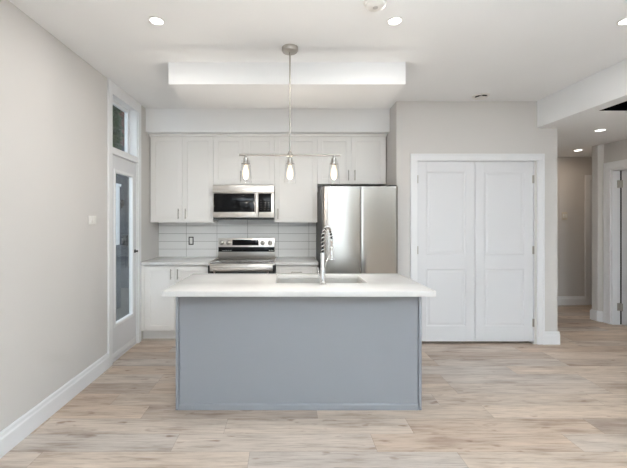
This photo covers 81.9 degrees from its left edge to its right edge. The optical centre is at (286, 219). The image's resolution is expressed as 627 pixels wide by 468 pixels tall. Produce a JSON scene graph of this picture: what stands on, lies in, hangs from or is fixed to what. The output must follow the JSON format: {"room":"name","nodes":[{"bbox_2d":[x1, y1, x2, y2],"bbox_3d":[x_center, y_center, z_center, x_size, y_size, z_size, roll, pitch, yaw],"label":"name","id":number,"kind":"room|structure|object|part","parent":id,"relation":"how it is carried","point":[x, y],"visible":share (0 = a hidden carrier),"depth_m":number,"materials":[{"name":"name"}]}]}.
{"room":"kitchen","nodes":[
{"label":"kitchen","id":0,"kind":"room"},
{"bbox_2d":[0,0,158,431],"bbox_3d":[-1.765,0.030,0.865,0.130,2.740,8.130,0,0,0],"label":"wall","id":1,"kind":"structure","parent":0,"point":[53,102],"depth_m":2.57,"materials":[{"name":"beige paint"}]},
{"bbox_2d":[0,353,108,457],"bbox_3d":[-1.691,1.327,0.102,0.018,0.145,6.605,0,0,0],"label":"baseboard","id":2,"kind":"structure","parent":1,"relation":"attached to","point":[13,434],"depth_m":2.54,"materials":[{"name":"white paint"}]},
{"bbox_2d":[89,216,95,223],"bbox_3d":[-1.694,0.001,3.140,0.011,0.075,0.116,0,0,0],"label":"light switch","id":3,"kind":"object","parent":1,"relation":"attached to","point":[92,219],"visible":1,"depth_m":3.13,"materials":[{"name":"white plastic"}]},
{"bbox_2d":[113,100,128,152],"bbox_3d":[-1.806,-0.975,3.783,0.037,0.530,0.591,0,0,0],"label":"window","id":4,"kind":"structure","parent":1,"relation":"in","point":[116,104],"depth_m":4.04,"materials":[{"name":"white paint"}]},
{"bbox_2d":[107,79,140,367],"bbox_3d":[-1.755,0.031,3.783,0.146,2.738,0.755,0,0,0],"label":"trim","id":5,"kind":"structure","parent":1,"relation":"attached to","point":[112,88],"depth_m":3.47,"materials":[{"name":"white paint"}]},
{"bbox_2d":[113,155,137,358],"bbox_3d":[-1.710,0.366,3.777,0.071,2.016,0.606,0,0,0],"label":"door","id":6,"kind":"structure","parent":1,"relation":"in","point":[124,329],"depth_m":3.89,"materials":[{"name":"white paint"}]},
{"bbox_2d":[146,109,389,133],"bbox_3d":[-0.232,-1.200,4.555,2.936,0.280,0.450,0,0,0],"label":"soffit","id":7,"kind":"structure","parent":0,"point":[158,121],"depth_m":4.33,"materials":[{"name":"white paint"}]},
{"bbox_2d":[149,134,386,136],"bbox_3d":[-0.233,-1.046,4.609,2.934,0.027,0.342,0,0,0],"label":"trim","id":8,"kind":"structure","parent":7,"relation":"attached to","point":[150,135],"depth_m":4.44,"materials":[{"name":"white paint"}]},
{"bbox_2d":[169,62,405,107],"bbox_3d":[0.001,-1.246,3.375,2.016,0.187,0.630,0,0,0],"label":"ceiling","id":9,"kind":"structure","parent":0,"point":[198,84],"depth_m":3.06,"materials":[{"name":"white paint"}]},
{"bbox_2d":[0,305,626,467],"bbox_3d":[1.950,1.440,1.365,7.700,0.080,9.530,0,0,0],"label":"floor","id":10,"kind":"structure","parent":0,"point":[486,404],"depth_m":2.50,"materials":[{"name":"brown wood"}]},
{"bbox_2d":[141,265,207,338],"bbox_3d":[-1.303,0.962,4.457,0.792,0.876,0.642,0,0,0],"label":"base cabinet","id":11,"kind":"object","parent":10,"relation":"on","point":[158,313],"visible":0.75,"depth_m":4.17,"materials":[{"name":"white paint"}]},
{"bbox_3d":[-1.476,0.909,4.180,0.348,0.751,0.020,0,0,0],"label":"door","id":12,"kind":"part","parent":11,"relation":"part of","materials":[{"name":"white paint"}]},
{"bbox_2d":[141,257,217,264],"bbox_3d":[-1.300,0.504,4.457,0.794,0.038,0.627,0,0,0],"label":"countertop","id":13,"kind":"structure","parent":11,"relation":"on","point":[158,260],"depth_m":4.21,"materials":[{"name":"white stone"}]},
{"bbox_3d":[-1.106,0.909,4.180,0.385,0.751,0.020,0,0,0],"label":"door","id":14,"kind":"part","parent":11,"relation":"part of","materials":[{"name":"white paint"}]},
{"bbox_2d":[208,238,275,272],"bbox_3d":[-0.520,0.819,4.399,0.762,1.163,0.739,0,0,0],"label":"electric range","id":15,"kind":"object","parent":10,"relation":"on","point":[235,255],"visible":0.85,"depth_m":4.70,"materials":[{"name":"silver metal"}]},
{"bbox_3d":[-0.520,0.573,4.058,0.636,0.064,0.058,0,0,0],"label":"handle","id":16,"kind":"part","parent":15,"relation":"part of","materials":[{"name":"metal"}]},
{"bbox_3d":[-0.520,0.605,4.082,0.752,0.040,0.007,0,0,0],"label":"door rail","id":17,"kind":"part","parent":15,"relation":"part of","materials":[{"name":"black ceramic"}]},
{"bbox_3d":[-0.520,0.549,4.105,0.714,0.066,0.044,0,0,0],"label":"panel","id":18,"kind":"part","parent":15,"relation":"part of","materials":[{"name":"metal"}]},
{"bbox_2d":[208,258,275,264],"bbox_3d":[-0.520,0.508,4.397,0.762,0.016,0.615,0,0,0],"label":"cooktop","id":19,"kind":"object","parent":15,"relation":"in","point":[220,261],"depth_m":4.32,"materials":[{"name":"ceramic"}]},
{"bbox_3d":[-0.529,0.384,4.703,0.735,0.063,0.006,0,0,0],"label":"vent panel","id":20,"kind":"part","parent":15,"relation":"part of","materials":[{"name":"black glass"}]},
{"bbox_2d":[276,265,316,272],"bbox_3d":[0.110,0.962,4.457,0.482,0.876,0.642,0,0,0],"label":"base cabinet","id":21,"kind":"object","parent":10,"relation":"on","point":[279,268],"visible":0.2,"depth_m":4.17,"materials":[{"name":"white paint"}]},
{"bbox_2d":[275,257,317,264],"bbox_3d":[0.113,0.504,4.457,0.499,0.038,0.627,0,0,0],"label":"countertop","id":22,"kind":"structure","parent":21,"relation":"on","point":[279,260],"depth_m":4.21,"materials":[{"name":"white stone"}]},
{"bbox_2d":[176,297,421,409],"bbox_3d":[0.086,0.962,2.958,1.811,0.876,0.622,0,0,0],"label":"kitchen island","id":23,"kind":"object","parent":10,"relation":"on","point":[233,353],"visible":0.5,"depth_m":2.66,"materials":[{"name":"grey blue paint"},{"name":"white quartz"}]},
{"bbox_3d":[-0.809,0.962,2.941,0.022,0.876,0.588,0,0,0],"label":"panel","id":24,"kind":"part","parent":23,"relation":"part of","materials":[{"name":"grey paint"}]},
{"bbox_3d":[0.086,1.376,2.654,1.761,0.048,0.011,0,0,0],"label":"shoe molding","id":25,"kind":"part","parent":23,"relation":"part of","materials":[{"name":"grey paint"}]},
{"bbox_2d":[162,273,435,296],"bbox_3d":[0.081,0.504,2.860,1.870,0.038,0.820,0,0,0],"label":"island countertop","id":26,"kind":"structure","parent":23,"relation":"on","point":[196,284],"depth_m":2.67,"materials":[{"name":"white stone"}]},
{"bbox_2d":[277,279,361,282],"bbox_3d":[0.270,0.629,2.980,0.718,0.212,0.438,0,0,0],"label":"sink","id":27,"kind":"object","parent":26,"relation":"in","point":[278,280],"visible":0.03,"depth_m":3.19,"materials":[{"name":"metal"}]},
{"bbox_2d":[317,226,333,284],"bbox_3d":[0.310,0.265,2.797,0.062,0.439,0.250,0,0,29],"label":"kitchen faucet","id":28,"kind":"object","parent":26,"relation":"on","point":[321,276],"visible":1,"depth_m":2.71,"materials":[{"name":"metal"}]},
{"bbox_3d":[0.980,0.962,2.941,0.022,0.876,0.588,0,0,0],"label":"panel","id":29,"kind":"part","parent":23,"relation":"part of","materials":[{"name":"grey paint"}]},
{"bbox_2d":[316,185,397,272],"bbox_3d":[0.798,0.508,4.327,0.827,1.783,0.847,0,0,0],"label":"refrigerator","id":30,"kind":"object","parent":10,"relation":"on","point":[362,220],"visible":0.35,"depth_m":3.90,"materials":[{"name":"silver metal"}]},
{"bbox_3d":[0.593,0.188,3.939,0.412,1.105,0.072,0,0,0],"label":"door","id":31,"kind":"part","parent":30,"relation":"part of","materials":[{"name":"metal"}]},
{"bbox_3d":[1.008,0.188,3.939,0.404,1.105,0.072,0,0,0],"label":"door","id":32,"kind":"part","parent":30,"relation":"part of","materials":[{"name":"metal"}]},
{"bbox_2d":[9,0,626,108],"bbox_3d":[1.950,-1.390,1.365,7.700,0.100,9.530,0,0,0],"label":"ceiling","id":33,"kind":"structure","parent":0,"point":[451,50],"depth_m":2.69,"materials":[{"name":"white paint"}]},
{"bbox_2d":[148,16,164,25],"bbox_3d":[-0.876,-1.337,2.420,0.106,0.006,0.106,0,0,0],"label":"recessed light","id":34,"kind":"object","parent":33,"relation":"in","point":[155,20],"visible":1,"depth_m":2.41,"materials":[{"name":"white plastic"}]},
{"bbox_2d":[150,18,162,23],"bbox_3d":[-0.876,-1.338,2.420,0.082,0.002,0.082,0,0,0],"label":"diffuser","id":35,"kind":"object","parent":34,"relation":"attached to","point":[152,20],"depth_m":2.41,"materials":[{"name":"white plastic"}]},
{"bbox_2d":[239,44,339,179],"bbox_3d":[0.023,-0.814,2.800,0.786,1.053,0.126,0,0,0],"label":"pendant light","id":36,"kind":"object","parent":33,"relation":"hanging from","point":[287,49],"visible":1,"depth_m":2.79,"materials":[{"name":"silver metal"}]},
{"bbox_3d":[-0.320,-0.372,2.793,0.051,0.114,0.051,0,0,0],"label":"bulb","id":37,"kind":"part","parent":36,"relation":"part of","materials":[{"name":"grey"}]},
{"bbox_2d":[242,155,249,164],"bbox_3d":[-0.320,-0.464,2.793,0.066,0.074,0.066,0,0,0],"label":"socket","id":38,"kind":"object","parent":36,"relation":"attached to","point":[245,160],"depth_m":2.78,"materials":[{"name":"silver metal"}]},
{"bbox_2d":[286,157,293,164],"bbox_3d":[0.023,-0.464,2.800,0.066,0.074,0.066,0,0,0],"label":"socket","id":39,"kind":"object","parent":36,"relation":"attached to","point":[289,160],"depth_m":2.78,"materials":[{"name":"silver metal"}]},
{"bbox_3d":[0.023,-0.905,2.800,0.011,0.801,0.011,0,0,-15],"label":"rod","id":40,"kind":"part","parent":36,"relation":"part of","materials":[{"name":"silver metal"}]},
{"bbox_3d":[0.023,-0.372,2.800,0.051,0.114,0.051,0,0,0],"label":"bulb","id":41,"kind":"part","parent":36,"relation":"part of","materials":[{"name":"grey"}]},
{"bbox_2d":[330,156,337,164],"bbox_3d":[0.366,-0.464,2.807,0.066,0.074,0.066,0,0,0],"label":"socket","id":42,"kind":"object","parent":36,"relation":"attached to","point":[333,160],"depth_m":2.79,"materials":[{"name":"silver metal"}]},
{"bbox_3d":[0.366,-0.372,2.807,0.051,0.114,0.051,0,0,0],"label":"bulb","id":43,"kind":"part","parent":36,"relation":"part of","materials":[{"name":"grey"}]},
{"bbox_2d":[364,0,386,11],"bbox_3d":[0.540,-1.317,2.200,0.140,0.046,0.140,0,0,0],"label":"smoke detector","id":44,"kind":"object","parent":33,"relation":"attached to","point":[370,5],"visible":1,"depth_m":2.18,"materials":[{"name":"white plastic"}]},
{"bbox_2d":[387,16,402,25],"bbox_3d":[0.725,-1.337,2.420,0.106,0.006,0.106,0,0,0],"label":"recessed light","id":45,"kind":"object","parent":33,"relation":"in","point":[395,20],"visible":1,"depth_m":2.41,"materials":[{"name":"white plastic"}]},
{"bbox_2d":[389,18,400,23],"bbox_3d":[0.725,-1.338,2.420,0.082,0.002,0.082,0,0,0],"label":"diffuser","id":46,"kind":"object","parent":45,"relation":"attached to","point":[391,20],"depth_m":2.41,"materials":[{"name":"white plastic"}]},
{"bbox_2d":[472,93,489,99],"bbox_3d":[2.090,-1.323,3.880,0.176,0.034,0.176,0,0,0],"label":"ceiling vent","id":47,"kind":"object","parent":33,"relation":"in","point":[480,96],"visible":1,"depth_m":3.85,"materials":[{"name":"white plastic"}]},
{"bbox_2d":[616,18,626,25],"bbox_3d":[2.285,-1.337,2.420,0.106,0.006,0.106,0,0,0],"label":"recessed light","id":48,"kind":"object","parent":33,"relation":"in","point":[622,21],"visible":1,"depth_m":2.44,"materials":[{"name":"white plastic"}]},
{"bbox_2d":[382,101,556,343],"bbox_3d":[2.143,0.030,4.995,1.814,2.740,1.870,0,0,0],"label":"wall","id":49,"kind":"structure","parent":0,"point":[416,127],"depth_m":4.06,"materials":[{"name":"beige paint"}]},
{"bbox_2d":[417,161,474,340],"bbox_3d":[1.791,0.354,4.077,0.660,2.032,0.045,0,0,0],"label":"door","id":50,"kind":"structure","parent":49,"relation":"in","point":[445,189],"depth_m":4.07,"materials":[{"name":"white paint"}]},
{"bbox_2d":[410,154,544,344],"bbox_3d":[2.140,0.328,4.048,1.505,2.145,0.023,0,0,0],"label":"trim","id":51,"kind":"structure","parent":49,"relation":"attached to","point":[540,158],"depth_m":4.04,"materials":[{"name":"white paint"}]},
{"bbox_2d":[475,161,533,340],"bbox_3d":[2.457,0.354,4.077,0.664,2.032,0.045,0,0,0],"label":"door","id":52,"kind":"structure","parent":49,"relation":"in","point":[504,248],"depth_m":4.07,"materials":[{"name":"white paint"}]},
{"bbox_2d":[529,161,533,343],"bbox_3d":[2.125,0.365,4.120,1.330,2.070,0.120,0,0,0],"label":"trim","id":53,"kind":"structure","parent":49,"relation":"attached to","point":[533,161],"depth_m":4.07,"materials":[{"name":"white paint"}]},
{"bbox_2d":[545,331,559,344],"bbox_3d":[2.981,1.327,4.986,0.175,0.145,1.888,0,0,0],"label":"baseboard","id":54,"kind":"structure","parent":49,"relation":"attached to","point":[551,337],"depth_m":4.04,"materials":[{"name":"white paint"}]},
{"bbox_2d":[557,157,591,295],"bbox_3d":[4.265,0.030,6.005,2.670,2.740,0.150,0,0,0],"label":"wall","id":55,"kind":"structure","parent":0,"point":[571,171],"depth_m":5.93,"materials":[{"name":"beige paint"}]},
{"bbox_2d":[562,212,566,219],"bbox_3d":[4.570,-0.068,5.925,0.090,0.125,0.011,0,0,0],"label":"light switch","id":56,"kind":"object","parent":55,"relation":"attached to","point":[564,214],"visible":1,"depth_m":5.92,"materials":[{"name":"beige plastic"}]},
{"bbox_2d":[557,296,584,304],"bbox_3d":[3.984,1.327,5.921,1.832,0.145,0.018,0,0,0],"label":"baseboard","id":57,"kind":"structure","parent":55,"relation":"attached to","point":[561,300],"depth_m":5.91,"materials":[{"name":"white paint"}]},
{"bbox_2d":[585,175,591,304],"bbox_3d":[5.200,0.330,5.921,0.600,2.140,0.018,0,0,0],"label":"trim","id":58,"kind":"structure","parent":55,"relation":"attached to","point":[588,178],"depth_m":5.91,"materials":[{"name":"white paint"}]},
{"bbox_2d":[590,180,591,304],"bbox_3d":[5.200,0.367,5.924,0.432,2.046,0.012,0,0,0],"label":"door","id":59,"kind":"structure","parent":55,"relation":"in","point":[590,180],"depth_m":5.92,"materials":[{"name":"white paint"}]},
{"bbox_2d":[537,59,626,156],"bbox_3d":[4.211,-1.190,1.365,2.778,0.300,9.130,0,0,0],"label":"ceiling","id":60,"kind":"structure","parent":0,"point":[574,109],"depth_m":3.69,"materials":[{"name":"white paint"}]},
{"bbox_2d":[592,139,626,310],"bbox_3d":[4.406,0.180,0.940,0.208,2.440,8.280,0,0,0],"label":"wall","id":61,"kind":"structure","parent":0,"point":[617,150],"depth_m":4.98,"materials":[{"name":"beige paint"}]},
{"bbox_2d":[590,309,602,321],"bbox_3d":[4.303,1.327,5.004,0.051,0.145,0.178,0,0,-18],"label":"baseboard","id":62,"kind":"structure","parent":61,"relation":"attached to","point":[595,315],"depth_m":4.98,"materials":[{"name":"white paint"}]},
{"bbox_2d":[603,159,626,324],"bbox_3d":[4.418,0.312,4.430,0.185,2.175,0.990,0,0,0],"label":"trim","id":63,"kind":"structure","parent":61,"relation":"attached to","point":[611,170],"depth_m":4.83,"materials":[{"name":"white paint"}]},
{"bbox_2d":[620,171,621,323],"bbox_3d":[4.479,0.367,4.430,0.057,2.055,0.760,0,0,0],"label":"trim","id":64,"kind":"structure","parent":61,"relation":"attached to","point":[620,171],"depth_m":4.81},
{"bbox_2d":[617,170,626,325],"bbox_3d":[4.450,0.366,4.433,0.080,2.044,0.757,0,0,0],"label":"door","id":65,"kind":"structure","parent":61,"relation":"in","point":[622,183],"depth_m":4.75,"materials":[{"name":"white paint"}]},
{"bbox_3d":[-0.232,0.030,4.855,2.936,2.740,0.150,0,0,0],"label":"wall","id":66,"kind":"structure","parent":0,"visible":0},
{"bbox_2d":[159,220,315,256],"bbox_3d":[-0.650,0.243,4.776,2.100,0.487,0.009,0,0,0],"label":"backsplash","id":67,"kind":"structure","parent":66,"relation":"attached to","point":[292,239],"depth_m":4.77,"materials":[{"name":"white tile"}]},
{"bbox_2d":[150,137,217,221],"bbox_3d":[-1.300,-0.501,4.593,0.779,1.062,0.353,0,0,0],"label":"upper cabinet","id":68,"kind":"object","parent":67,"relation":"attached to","point":[181,168],"visible":1,"depth_m":4.46,"materials":[{"name":"white paint"}]},
{"bbox_3d":[-1.492,-0.501,4.460,0.392,1.059,0.020,0,0,0],"label":"door","id":69,"kind":"part","parent":68,"relation":"part of","materials":[{"name":"white paint"}]},
{"bbox_3d":[-1.102,-0.501,4.460,0.383,1.059,0.020,0,0,0],"label":"door","id":70,"kind":"part","parent":68,"relation":"part of","materials":[{"name":"white paint"}]},
{"bbox_2d":[189,237,193,244],"bbox_3d":[-1.270,0.275,4.766,0.064,0.106,0.009,0,0,0],"label":"wall outlet","id":71,"kind":"object","parent":67,"relation":"attached to","point":[191,239],"visible":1,"depth_m":4.76,"materials":[{"name":"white plastic"}]},
{"bbox_2d":[275,137,316,221],"bbox_3d":[0.111,-0.501,4.593,0.530,1.062,0.353,0,0,0],"label":"upper cabinet","id":72,"kind":"object","parent":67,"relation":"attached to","point":[296,197],"visible":0.99,"depth_m":4.46,"materials":[{"name":"white paint"}]},
{"bbox_2d":[214,137,274,186],"bbox_3d":[-0.532,-0.734,4.593,0.752,0.597,0.353,0,0,0],"label":"upper cabinet","id":73,"kind":"object","parent":66,"relation":"attached to","point":[228,166],"visible":0.94,"depth_m":4.46,"materials":[{"name":"white paint"}]},
{"bbox_3d":[-0.721,-0.734,4.460,0.374,0.594,0.020,0,0,0],"label":"door","id":74,"kind":"part","parent":73,"relation":"part of","materials":[{"name":"white paint"}]},
{"bbox_2d":[213,185,274,219],"bbox_3d":[-0.530,-0.215,4.546,0.747,0.419,0.444,0,0,0],"label":"microwave","id":75,"kind":"object","parent":73,"relation":"attached to","point":[230,202],"visible":1,"depth_m":4.37,"materials":[{"name":"silver metal"}]},
{"bbox_3d":[-0.628,-0.180,4.389,0.552,0.300,0.032,0,0,0],"label":"door","id":76,"kind":"part","parent":75,"relation":"part of","materials":[{"name":"glass"}]},
{"bbox_3d":[-0.369,-0.205,4.349,0.020,0.246,0.050,0,0,0],"label":"handle","id":77,"kind":"part","parent":75,"relation":"part of","materials":[{"name":"metal"}]},
{"bbox_3d":[-0.254,-0.180,4.389,0.193,0.300,0.032,0,0,0],"label":"control panel","id":78,"kind":"part","parent":75,"relation":"part of","materials":[{"name":"metal"}]},
{"bbox_3d":[-0.344,-0.734,4.460,0.374,0.594,0.020,0,0,0],"label":"door","id":79,"kind":"part","parent":73,"relation":"part of","materials":[{"name":"white paint"}]},
{"bbox_2d":[317,137,385,185],"bbox_3d":[0.800,-0.739,4.593,0.845,0.587,0.353,0,0,0],"label":"upper cabinet","id":80,"kind":"object","parent":66,"relation":"attached to","point":[361,161],"visible":0.98,"depth_m":4.46,"materials":[{"name":"white paint"}]},
{"bbox_3d":[0.586,-0.739,4.460,0.415,0.584,0.020,0,0,0],"label":"door","id":81,"kind":"part","parent":80,"relation":"part of","materials":[{"name":"white paint"}]},
{"bbox_3d":[1.010,-0.739,4.460,0.426,0.584,0.020,0,0,0],"label":"door","id":82,"kind":"part","parent":80,"relation":"part of","materials":[{"name":"white paint"}]},
{"label":"outside","id":83,"kind":"structure","parent":0,"visible":0},
{"bbox_2d":[116,288,128,320],"bbox_3d":[-7.955,1.750,13.000,12.090,0.100,26.000,0,0,0],"label":"ground","id":84,"kind":"structure","parent":83,"point":[123,310],"depth_m":7.16,"materials":[{"name":"grey concrete"}]},
{"bbox_2d":[116,183,120,308],"bbox_3d":[-3.350,0.500,6.935,0.240,2.400,0.190,0,0,0],"label":"pillar","id":85,"kind":"structure","parent":84,"relation":"on","point":[118,246],"depth_m":6.92,"materials":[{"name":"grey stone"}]},
{"bbox_3d":[-3.345,-0.085,6.930,0.190,1.130,0.140,0,0,0],"label":"post","id":86,"kind":"part","parent":85,"relation":"part of","materials":[{"name":"white paint"}]},
{"bbox_2d":[113,105,123,175],"bbox_3d":[-4.044,-0.816,7.755,0.980,5.034,1.023,0,0,0],"label":"leafy tree","id":87,"kind":"object","parent":84,"relation":"on","point":[117,118],"visible":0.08,"depth_m":7.76,"materials":[{"name":"green plant"}]},
{"bbox_2d":[114,107,128,287],"bbox_3d":[-2.575,-2.250,10.750,4.350,7.900,4.100,0,0,0],"label":"house","id":88,"kind":"structure","parent":84,"relation":"on","point":[120,179],"depth_m":9.00,"materials":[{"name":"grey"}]},
{"bbox_2d":[122,235,127,245],"bbox_3d":[-4.030,0.515,8.935,0.120,0.270,0.130,0,0,0],"label":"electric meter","id":89,"kind":"object","parent":88,"relation":"attached to","point":[124,237],"visible":1,"depth_m":8.93,"materials":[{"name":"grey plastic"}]}
]}

